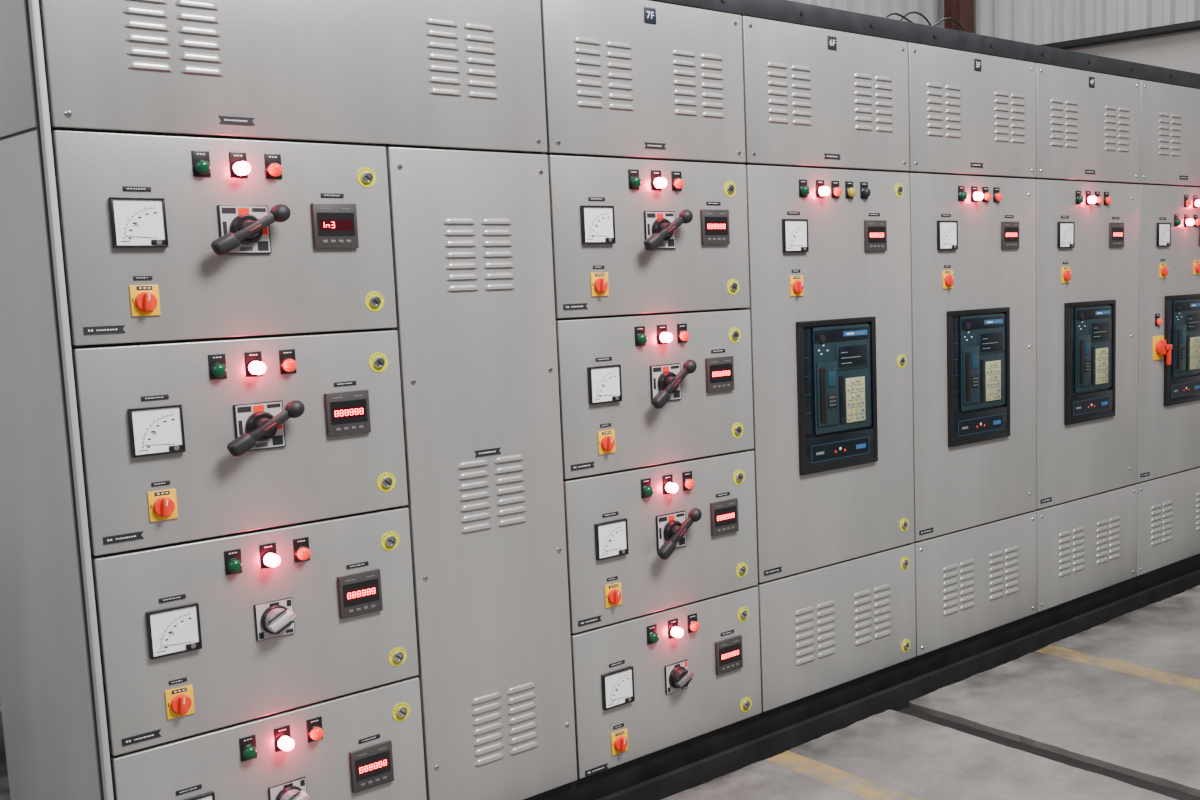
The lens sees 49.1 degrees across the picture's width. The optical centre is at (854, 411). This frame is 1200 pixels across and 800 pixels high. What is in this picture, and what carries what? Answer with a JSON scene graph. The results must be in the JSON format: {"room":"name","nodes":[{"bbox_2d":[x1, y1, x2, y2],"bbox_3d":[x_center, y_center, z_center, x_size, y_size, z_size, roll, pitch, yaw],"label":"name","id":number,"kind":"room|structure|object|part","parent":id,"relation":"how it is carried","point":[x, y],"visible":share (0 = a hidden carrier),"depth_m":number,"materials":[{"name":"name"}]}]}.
{"room":"electrical room","nodes":[
{"label":"electrical room","id":0,"kind":"room"},
{"bbox_2d":[0,569,1199,799],"bbox_3d":[-0.070,1.198,4.031,18.000,0.500,20.000,6,10,43],"label":"floor","id":1,"kind":"structure","parent":0,"point":[1101,703],"depth_m":3.82,"materials":[{"name":"concrete"}]},
{"bbox_2d":[0,0,576,799],"bbox_3d":[-1.373,-0.007,3.054,0.830,2.020,1.090,6,10,43],"label":"tall cabinet","id":2,"kind":"object","parent":1,"relation":"on","point":[282,511],"visible":1,"depth_m":2.72,"materials":[{"name":"grey metal"}]},
{"bbox_3d":[-1.793,-0.754,2.597,0.740,0.403,0.006,6,10,43],"label":"panel","id":3,"kind":"part","parent":2,"relation":"part of","materials":[{"name":"grey paint"}]},
{"bbox_3d":[-1.773,0.248,2.719,0.740,1.605,0.006,6,10,43],"label":"panel","id":4,"kind":"part","parent":2,"relation":"part of","materials":[{"name":"grey paint"}]},
{"bbox_2d":[129,285,160,315],"bbox_3d":[-1.384,-0.217,2.488,0.024,0.060,0.052,6,10,43],"label":"switch","id":5,"kind":"object","parent":2,"relation":"attached to","point":[144,300],"depth_m":2.48,"materials":[{"name":"orange"}]},
{"bbox_2d":[147,489,177,521],"bbox_3d":[-1.376,0.188,2.538,0.024,0.060,0.052,6,10,43],"label":"switch","id":6,"kind":"object","parent":2,"relation":"attached to","point":[162,504],"depth_m":2.53,"materials":[{"name":"orange"}]},
{"bbox_2d":[165,685,194,719],"bbox_3d":[-1.368,0.593,2.587,0.024,0.060,0.052,6,10,43],"label":"switch","id":7,"kind":"object","parent":2,"relation":"attached to","point":[179,699],"depth_m":2.58,"materials":[{"name":"orange"}]},
{"bbox_2d":[191,150,210,176],"bbox_3d":[-1.303,-0.496,2.546,0.022,0.051,0.033,6,10,43],"label":"lamp","id":8,"kind":"object","parent":2,"relation":"attached to","point":[200,159],"depth_m":2.54,"materials":[{"name":"green plastic"}]},
{"bbox_2d":[208,354,226,379],"bbox_3d":[-1.296,-0.091,2.595,0.022,0.051,0.033,6,10,43],"label":"lamp","id":9,"kind":"object","parent":2,"relation":"attached to","point":[217,363],"depth_m":2.59,"materials":[{"name":"green plastic"}]},
{"bbox_3d":[-1.268,-0.357,2.629,0.022,0.402,0.646,6,10,43],"label":"door","id":10,"kind":"part","parent":2,"relation":"part of","materials":[{"name":"grey paint"}]},
{"bbox_2d":[224,549,242,574],"bbox_3d":[-1.288,0.314,2.645,0.022,0.051,0.033,6,10,43],"label":"lamp","id":11,"kind":"object","parent":2,"relation":"attached to","point":[233,558],"depth_m":2.64,"materials":[{"name":"green plastic"}]},
{"bbox_3d":[-1.260,0.048,2.678,0.022,0.402,0.646,6,10,43],"label":"door","id":12,"kind":"part","parent":2,"relation":"part of","materials":[{"name":"grey paint"}]},
{"bbox_2d":[229,152,250,177],"bbox_3d":[-1.248,-0.503,2.592,0.036,0.051,0.033,6,10,43],"label":"lamp","id":13,"kind":"object","parent":2,"relation":"attached to","point":[239,162],"depth_m":2.59,"materials":[{"name":"white plastic"}]},
{"bbox_2d":[239,734,257,761],"bbox_3d":[-1.280,0.715,2.694,0.022,0.051,0.033,6,10,43],"label":"lamp","id":14,"kind":"object","parent":2,"relation":"attached to","point":[248,743],"depth_m":2.69,"materials":[{"name":"green plastic"}]},
{"bbox_3d":[-1.237,-0.372,2.601,0.060,0.104,0.159,6,10,43],"label":"rotary handle","id":15,"kind":"part","parent":2,"relation":"part of","materials":[{"name":"black plastic"}]},
{"bbox_3d":[-1.252,0.451,2.728,0.022,0.398,0.646,6,10,43],"label":"door","id":16,"kind":"part","parent":2,"relation":"part of","materials":[{"name":"grey paint"}]},
{"bbox_2d":[245,351,265,376],"bbox_3d":[-1.241,-0.098,2.642,0.036,0.051,0.033,6,10,43],"label":"lamp","id":17,"kind":"object","parent":2,"relation":"attached to","point":[255,361],"depth_m":2.64,"materials":[{"name":"white plastic"}]},
{"bbox_3d":[-1.229,0.033,2.651,0.060,0.104,0.159,6,10,43],"label":"rotary handle","id":18,"kind":"part","parent":2,"relation":"part of","materials":[{"name":"black plastic"}]},
{"bbox_3d":[-1.245,0.845,2.776,0.022,0.385,0.646,6,10,43],"label":"door","id":19,"kind":"part","parent":2,"relation":"part of","materials":[{"name":"grey paint"}]},
{"bbox_2d":[260,543,280,568],"bbox_3d":[-1.233,0.307,2.691,0.036,0.051,0.033,6,10,43],"label":"lamp","id":20,"kind":"object","parent":2,"relation":"attached to","point":[270,553],"depth_m":2.69,"materials":[{"name":"white plastic"}]},
{"bbox_2d":[264,154,282,178],"bbox_3d":[-1.205,-0.510,2.647,0.022,0.051,0.033,6,10,43],"label":"lamp","id":21,"kind":"object","parent":2,"relation":"attached to","point":[273,163],"depth_m":2.64,"materials":[{"name":"red plastic"}]},
{"bbox_3d":[-1.225,0.445,2.706,0.048,0.080,0.080,6,10,43],"label":"rotary knob","id":22,"kind":"part","parent":2,"relation":"part of","materials":[{"name":"black plastic"}]},
{"bbox_2d":[274,725,294,751],"bbox_3d":[-1.225,0.708,2.740,0.036,0.051,0.033,6,10,43],"label":"lamp","id":23,"kind":"object","parent":2,"relation":"attached to","point":[284,735],"depth_m":2.74,"materials":[{"name":"white plastic"}]},
{"bbox_2d":[279,349,296,373],"bbox_3d":[-1.197,-0.105,2.697,0.022,0.051,0.033,6,10,43],"label":"lamp","id":24,"kind":"object","parent":2,"relation":"attached to","point":[287,357],"depth_m":2.69,"materials":[{"name":"red plastic"}]},
{"bbox_3d":[-1.217,0.846,2.755,0.048,0.080,0.080,6,10,43],"label":"rotary knob","id":25,"kind":"part","parent":2,"relation":"part of","materials":[{"name":"black plastic"}]},
{"bbox_2d":[293,537,310,562],"bbox_3d":[-1.190,0.300,2.746,0.022,0.051,0.033,6,10,43],"label":"lamp","id":26,"kind":"object","parent":2,"relation":"attached to","point":[301,545],"depth_m":2.74,"materials":[{"name":"red plastic"}]},
{"bbox_2d":[306,716,323,742],"bbox_3d":[-1.182,0.701,2.795,0.022,0.051,0.033,6,10,43],"label":"lamp","id":27,"kind":"object","parent":2,"relation":"attached to","point":[314,724],"depth_m":2.79,"materials":[{"name":"red plastic"}]},
{"bbox_3d":[-0.888,0.186,3.084,0.022,1.605,0.410,6,10,43],"label":"door","id":28,"kind":"part","parent":2,"relation":"part of","materials":[{"name":"grey paint"}]},
{"bbox_2d":[649,0,1199,88],"bbox_3d":[-0.216,-1.216,4.171,0.738,0.061,4.528,6,10,43],"label":"cable tray","id":29,"kind":"object","parent":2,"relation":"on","point":[786,11],"visible":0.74,"depth_m":4.13,"materials":[{"name":"black metal"}]},
{"bbox_2d":[885,11,964,31],"bbox_3d":[0.269,-1.474,5.038,0.078,0.208,0.657,6,10,43],"label":"cable","id":30,"kind":"object","parent":29,"relation":"on","point":[912,12],"visible":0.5,"depth_m":5.04,"materials":[{"name":"black plastic"}]},
{"bbox_2d":[540,0,761,778],"bbox_3d":[-0.773,-0.095,3.677,0.830,2.020,0.646,6,10,43],"label":"tall cabinet","id":31,"kind":"object","parent":1,"relation":"on","point":[644,99],"visible":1,"depth_m":3.40,"materials":[{"name":"grey metal"}]},
{"bbox_2d":[590,272,608,295],"bbox_3d":[-0.646,-0.325,3.252,0.024,0.060,0.052,6,10,43],"label":"switch","id":32,"kind":"object","parent":31,"relation":"attached to","point":[599,281],"depth_m":3.25,"materials":[{"name":"orange"}]},
{"bbox_2d":[597,430,615,454],"bbox_3d":[-0.638,0.080,3.302,0.024,0.060,0.052,6,10,43],"label":"switch","id":33,"kind":"object","parent":31,"relation":"attached to","point":[606,439],"depth_m":3.30,"materials":[{"name":"orange"}]},
{"bbox_2d":[604,582,621,607],"bbox_3d":[-0.630,0.485,3.352,0.024,0.060,0.052,6,10,43],"label":"switch","id":34,"kind":"object","parent":31,"relation":"attached to","point":[612,590],"depth_m":3.35,"materials":[{"name":"orange"}]},
{"bbox_2d":[611,729,627,755],"bbox_3d":[-0.622,0.886,3.401,0.024,0.060,0.052,6,10,43],"label":"switch","id":35,"kind":"object","parent":31,"relation":"attached to","point":[619,737],"depth_m":3.40,"materials":[{"name":"orange"}]},
{"bbox_2d":[628,169,640,188],"bbox_3d":[-0.568,-0.603,3.307,0.022,0.051,0.033,6,10,43],"label":"lamp","id":36,"kind":"object","parent":31,"relation":"attached to","point":[634,175],"depth_m":3.30,"materials":[{"name":"green plastic"}]},
{"bbox_2d":[634,326,647,345],"bbox_3d":[-0.560,-0.198,3.357,0.022,0.051,0.033,6,10,43],"label":"lamp","id":37,"kind":"object","parent":31,"relation":"attached to","point":[640,332],"depth_m":3.35,"materials":[{"name":"green plastic"}]},
{"bbox_2d":[641,478,653,497],"bbox_3d":[-0.552,0.206,3.406,0.022,0.051,0.033,6,10,43],"label":"lamp","id":38,"kind":"object","parent":31,"relation":"attached to","point":[647,484],"depth_m":3.40,"materials":[{"name":"green plastic"}]},
{"bbox_3d":[-0.532,-0.465,3.392,0.022,0.402,0.641,6,10,43],"label":"door","id":39,"kind":"part","parent":31,"relation":"part of","materials":[{"name":"grey paint"}]},
{"bbox_2d":[647,624,658,644],"bbox_3d":[-0.545,0.607,3.455,0.022,0.051,0.033,6,10,43],"label":"lamp","id":40,"kind":"object","parent":31,"relation":"attached to","point":[652,629],"depth_m":3.45,"materials":[{"name":"green plastic"}]},
{"bbox_3d":[-0.524,-0.060,3.441,0.022,0.402,0.641,6,10,43],"label":"door","id":41,"kind":"part","parent":31,"relation":"part of","materials":[{"name":"grey paint"}]},
{"bbox_2d":[651,170,666,189],"bbox_3d":[-0.513,-0.610,3.355,0.036,0.051,0.033,6,10,43],"label":"lamp","id":42,"kind":"object","parent":31,"relation":"attached to","point":[658,177],"depth_m":3.36,"materials":[{"name":"white plastic"}]},
{"bbox_3d":[-0.516,0.343,3.490,0.022,0.398,0.641,6,10,43],"label":"door","id":43,"kind":"part","parent":31,"relation":"part of","materials":[{"name":"grey paint"}]},
{"bbox_2d":[657,325,672,343],"bbox_3d":[-0.505,-0.205,3.404,0.036,0.051,0.033,6,10,43],"label":"lamp","id":44,"kind":"object","parent":31,"relation":"attached to","point":[664,332],"depth_m":3.40,"materials":[{"name":"white plastic"}]},
{"bbox_3d":[-0.508,0.738,3.539,0.022,0.385,0.641,6,10,43],"label":"door","id":45,"kind":"part","parent":31,"relation":"part of","materials":[{"name":"grey paint"}]},
{"bbox_3d":[-0.499,-0.480,3.365,0.060,0.108,0.157,6,10,43],"label":"rotary handle","id":46,"kind":"part","parent":31,"relation":"part of","materials":[{"name":"black plastic"}]},
{"bbox_2d":[662,474,677,493],"bbox_3d":[-0.497,0.200,3.454,0.036,0.051,0.033,6,10,43],"label":"lamp","id":47,"kind":"object","parent":31,"relation":"attached to","point":[669,481],"depth_m":3.45,"materials":[{"name":"white plastic"}]},
{"bbox_3d":[-0.491,-0.074,3.415,0.060,0.123,0.147,6,10,43],"label":"rotary handle","id":48,"kind":"part","parent":31,"relation":"part of","materials":[{"name":"black plastic"}]},
{"bbox_2d":[668,618,683,638],"bbox_3d":[-0.489,0.601,3.503,0.036,0.051,0.033,6,10,43],"label":"lamp","id":49,"kind":"object","parent":31,"relation":"attached to","point":[675,625],"depth_m":3.50,"materials":[{"name":"white plastic"}]},
{"bbox_2d":[671,171,683,190],"bbox_3d":[-0.471,-0.618,3.408,0.022,0.051,0.033,6,10,43],"label":"lamp","id":50,"kind":"object","parent":31,"relation":"attached to","point":[677,177],"depth_m":3.41,"materials":[{"name":"red plastic"}]},
{"bbox_3d":[-0.483,0.330,3.465,0.060,0.123,0.147,6,10,43],"label":"rotary handle","id":51,"kind":"part","parent":31,"relation":"part of","materials":[{"name":"black plastic"}]},
{"bbox_3d":[-0.479,0.738,3.519,0.048,0.080,0.080,6,10,43],"label":"rotary knob","id":52,"kind":"part","parent":31,"relation":"part of","materials":[{"name":"black plastic"}]},
{"bbox_2d":[677,323,688,342],"bbox_3d":[-0.463,-0.213,3.458,0.022,0.051,0.033,6,10,43],"label":"lamp","id":53,"kind":"object","parent":31,"relation":"attached to","point":[682,328],"depth_m":3.45,"materials":[{"name":"red plastic"}]},
{"bbox_2d":[682,471,694,490],"bbox_3d":[-0.455,0.192,3.507,0.022,0.051,0.033,6,10,43],"label":"lamp","id":54,"kind":"object","parent":31,"relation":"attached to","point":[688,477],"depth_m":3.50,"materials":[{"name":"red plastic"}]},
{"bbox_2d":[687,613,699,632],"bbox_3d":[-0.447,0.593,3.556,0.022,0.051,0.033,6,10,43],"label":"lamp","id":55,"kind":"object","parent":31,"relation":"attached to","point":[693,619],"depth_m":3.55,"materials":[{"name":"red plastic"}]},
{"bbox_2d":[741,16,915,711],"bbox_3d":[-0.317,-0.164,4.166,0.806,2.020,0.698,6,10,43],"label":"tall cabinet","id":56,"kind":"object","parent":1,"relation":"on","point":[826,112],"visible":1,"depth_m":3.88,"materials":[{"name":"grey metal"}]},
{"bbox_2d":[790,275,802,295],"bbox_3d":[-0.165,-0.370,3.754,0.024,0.060,0.052,6,10,43],"label":"switch","id":57,"kind":"object","parent":56,"relation":"attached to","point":[796,281],"depth_m":3.75,"materials":[{"name":"orange"}]},
{"bbox_2d":[799,179,809,196],"bbox_3d":[-0.145,-0.657,3.746,0.022,0.051,0.033,6,10,43],"label":"lamp","id":58,"kind":"object","parent":56,"relation":"attached to","point":[804,184],"depth_m":3.74,"materials":[{"name":"green plastic"}]},
{"bbox_2d":[816,180,829,197],"bbox_3d":[-0.091,-0.664,3.792,0.036,0.051,0.033,6,10,43],"label":"lamp","id":59,"kind":"object","parent":56,"relation":"attached to","point":[822,186],"depth_m":3.79,"materials":[{"name":"white plastic"}]},
{"bbox_3d":[-0.059,-0.131,3.923,0.022,1.211,0.693,6,10,43],"label":"door","id":60,"kind":"part","parent":56,"relation":"part of","materials":[{"name":"grey paint"}]},
{"bbox_3d":[-0.044,0.668,4.020,0.022,0.388,0.693,6,10,43],"label":"panel","id":61,"kind":"part","parent":56,"relation":"part of","materials":[{"name":"grey paint"}]},
{"bbox_2d":[831,181,841,197],"bbox_3d":[-0.052,-0.671,3.843,0.022,0.051,0.033,6,10,43],"label":"lamp","id":62,"kind":"object","parent":56,"relation":"attached to","point":[836,186],"depth_m":3.84,"materials":[{"name":"red plastic"}]},
{"bbox_2d":[845,181,855,197],"bbox_3d":[-0.010,-0.677,3.887,0.022,0.051,0.033,6,10,43],"label":"lamp","id":63,"kind":"object","parent":56,"relation":"attached to","point":[850,186],"depth_m":3.88,"materials":[{"name":"yellow plastic"}]},
{"bbox_2d":[860,182,870,198],"bbox_3d":[0.036,-0.684,3.934,0.022,0.051,0.033,6,10,43],"label":"lamp","id":64,"kind":"object","parent":56,"relation":"attached to","point":[865,187],"depth_m":3.93,"materials":[{"name":"black plastic"}]},
{"bbox_2d":[524,554,1199,799],"bbox_3d":[-0.190,0.859,4.439,0.738,0.079,4.528,6,10,43],"label":"base frame","id":65,"kind":"object","parent":1,"relation":"on","point":[606,782],"visible":0.18,"depth_m":4.05,"materials":[{"name":"black metal"}]},
{"bbox_2d":[944,0,973,32],"bbox_3d":[0.832,-3.044,10.146,0.260,6.400,0.260,6,10,43],"label":"steel column","id":66,"kind":"structure","parent":1,"relation":"on","point":[962,11],"depth_m":10.12,"materials":[{"name":"red metal"}]},
{"bbox_2d":[905,42,1036,655],"bbox_3d":[0.163,-0.234,4.664,0.806,2.020,0.689,6,10,43],"label":"tall cabinet","id":67,"kind":"object","parent":1,"relation":"on","point":[972,116],"visible":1,"depth_m":4.38,"materials":[{"name":"grey metal"}]},
{"bbox_2d":[942,270,953,288],"bbox_3d":[0.318,-0.441,4.254,0.024,0.060,0.052,6,10,43],"label":"switch","id":68,"kind":"object","parent":67,"relation":"attached to","point":[947,275],"depth_m":4.25,"materials":[{"name":"orange"}]},
{"bbox_2d":[958,186,966,200],"bbox_3d":[0.365,-0.732,4.275,0.022,0.051,0.033,6,10,43],"label":"lamp","id":69,"kind":"object","parent":67,"relation":"attached to","point":[962,190],"depth_m":4.27,"materials":[{"name":"green plastic"}]},
{"bbox_3d":[0.421,-0.201,4.420,0.022,1.211,0.684,6,10,43],"label":"door","id":70,"kind":"part","parent":67,"relation":"part of","materials":[{"name":"grey paint"}]},
{"bbox_3d":[0.436,0.598,4.518,0.022,0.388,0.684,6,10,43],"label":"panel","id":71,"kind":"part","parent":67,"relation":"part of","materials":[{"name":"grey paint"}]},
{"bbox_2d":[971,186,983,201],"bbox_3d":[0.419,-0.738,4.321,0.036,0.051,0.033,6,10,43],"label":"lamp","id":72,"kind":"object","parent":67,"relation":"attached to","point":[976,194],"depth_m":4.32,"materials":[{"name":"white plastic"}]},
{"bbox_2d":[982,187,990,201],"bbox_3d":[0.456,-0.745,4.369,0.022,0.051,0.033,6,10,43],"label":"lamp","id":73,"kind":"object","parent":67,"relation":"attached to","point":[986,191],"depth_m":4.37,"materials":[{"name":"red plastic"}]},
{"bbox_2d":[993,187,1001,201],"bbox_3d":[0.499,-0.751,4.414,0.022,0.051,0.033,6,10,43],"label":"lamp","id":74,"kind":"object","parent":67,"relation":"attached to","point":[997,191],"depth_m":4.41,"materials":[{"name":"red plastic"}]},
{"bbox_2d":[1032,63,1139,611],"bbox_3d":[0.644,-0.304,5.162,0.806,2.020,0.701,6,10,43],"label":"tall cabinet","id":75,"kind":"object","parent":1,"relation":"on","point":[1088,123],"visible":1,"depth_m":4.88,"materials":[{"name":"grey metal"}]},
{"bbox_2d":[1061,266,1070,282],"bbox_3d":[0.795,-0.510,4.748,0.024,0.060,0.052,6,10,43],"label":"switch","id":76,"kind":"object","parent":75,"relation":"attached to","point":[1065,270],"depth_m":4.74,"materials":[{"name":"orange"}]},
{"bbox_2d":[1076,191,1083,204],"bbox_3d":[0.846,-0.802,4.774,0.022,0.051,0.033,6,10,43],"label":"lamp","id":77,"kind":"object","parent":75,"relation":"attached to","point":[1079,194],"depth_m":4.77,"materials":[{"name":"green plastic"}]},
{"bbox_3d":[0.917,0.528,5.016,0.022,0.388,0.696,6,10,43],"label":"panel","id":78,"kind":"part","parent":75,"relation":"part of","materials":[{"name":"grey paint"}]},
{"bbox_3d":[0.901,-0.272,4.918,0.022,1.211,0.696,6,10,43],"label":"door","id":79,"kind":"part","parent":75,"relation":"part of","materials":[{"name":"grey paint"}]},
{"bbox_2d":[1086,191,1096,204],"bbox_3d":[0.897,-0.808,4.817,0.036,0.051,0.033,6,10,43],"label":"lamp","id":80,"kind":"object","parent":75,"relation":"attached to","point":[1091,199],"depth_m":4.82,"materials":[{"name":"white plastic"}]},
{"bbox_2d":[1095,191,1102,204],"bbox_3d":[0.935,-0.815,4.866,0.022,0.051,0.033,6,10,43],"label":"lamp","id":81,"kind":"object","parent":75,"relation":"attached to","point":[1099,194],"depth_m":4.86,"materials":[{"name":"red plastic"}]},
{"bbox_2d":[1104,192,1111,204],"bbox_3d":[0.979,-0.822,4.911,0.022,0.051,0.033,6,10,43],"label":"lamp","id":82,"kind":"object","parent":75,"relation":"attached to","point":[1107,195],"depth_m":4.91,"materials":[{"name":"red plastic"}]},
{"bbox_2d":[1135,80,1199,575],"bbox_3d":[1.130,-0.375,5.664,0.808,2.020,0.701,6,10,43],"label":"tall cabinet","id":83,"kind":"object","parent":1,"relation":"on","point":[1168,434],"visible":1,"depth_m":5.32,"materials":[{"name":"grey metal"}]},
{"bbox_2d":[1155,313,1161,325],"bbox_3d":[1.256,-0.377,5.247,0.022,0.051,0.033,6,10,43],"label":"lamp","id":84,"kind":"object","parent":83,"relation":"attached to","point":[1158,316],"depth_m":5.24,"materials":[{"name":"red plastic"}]},
{"bbox_3d":[1.275,-0.250,5.269,0.038,0.123,0.098,6,10,43],"label":"emergency handle","id":85,"kind":"part","parent":83,"relation":"part of","materials":[{"name":"orange"}]},
{"bbox_2d":[1159,263,1167,277],"bbox_3d":[1.280,-0.581,5.251,0.024,0.060,0.052,6,10,43],"label":"switch","id":86,"kind":"object","parent":83,"relation":"attached to","point":[1163,267],"depth_m":5.24,"materials":[{"name":"orange"}]},
{"bbox_3d":[1.402,0.457,5.518,0.022,0.388,0.696,6,10,43],"label":"panel","id":87,"kind":"part","parent":83,"relation":"part of","materials":[{"name":"grey paint"}]},
{"bbox_3d":[1.387,-0.343,5.421,0.022,1.211,0.696,6,10,43],"label":"door","id":88,"kind":"part","parent":83,"relation":"part of","materials":[{"name":"grey paint"}]},
{"bbox_2d":[1174,214,1180,226],"bbox_3d":[1.348,-0.796,5.302,0.022,0.051,0.033,6,10,43],"label":"lamp","id":89,"kind":"object","parent":83,"relation":"attached to","point":[1177,217],"depth_m":5.30,"materials":[{"name":"green plastic"}]},
{"bbox_2d":[1184,195,1190,206],"bbox_3d":[1.402,-0.883,5.349,0.022,0.051,0.033,6,10,43],"label":"lamp","id":90,"kind":"object","parent":83,"relation":"on","point":[1187,198],"depth_m":5.35,"materials":[{"name":"red plastic"}]},
{"bbox_2d":[1184,214,1193,226],"bbox_3d":[1.410,-0.804,5.356,0.036,0.051,0.033,6,10,43],"label":"lamp","id":91,"kind":"object","parent":83,"relation":"attached to","point":[1188,221],"depth_m":5.35,"materials":[{"name":"red plastic"}]},
{"bbox_2d":[1193,260,1199,274],"bbox_3d":[1.474,-0.617,5.450,0.024,0.060,0.052,6,10,43],"label":"switch","id":92,"kind":"object","parent":83,"relation":"attached to","point":[1196,263],"depth_m":5.44,"materials":[{"name":"orange"}]},
{"bbox_2d":[1193,215,1199,226],"bbox_3d":[1.458,-0.812,5.416,0.022,0.051,0.033,6,10,43],"label":"lamp","id":93,"kind":"object","parent":83,"relation":"attached to","point":[1196,218],"depth_m":5.41,"materials":[{"name":"red plastic"}]},
{"bbox_2d":[1193,195,1199,207],"bbox_3d":[1.459,-0.891,5.399,0.036,0.051,0.033,6,10,43],"label":"lamp","id":94,"kind":"object","parent":83,"relation":"on","point":[1196,198],"depth_m":5.40,"materials":[{"name":"red plastic"}]},
{"bbox_2d":[789,0,941,27],"bbox_3d":[-4.636,-2.159,5.100,0.260,6.880,15.900,6,10,43],"label":"wall","id":95,"kind":"structure","parent":0,"point":[931,9],"depth_m":10.08,"materials":[{"name":"metal"}]},
{"bbox_2d":[942,0,1199,73],"bbox_3d":[5.575,-2.483,6.123,13.234,6.880,0.300,6,10,43],"label":"wall","id":96,"kind":"structure","parent":0,"point":[1161,33],"depth_m":9.51,"materials":[{"name":"paint"}]}
]}

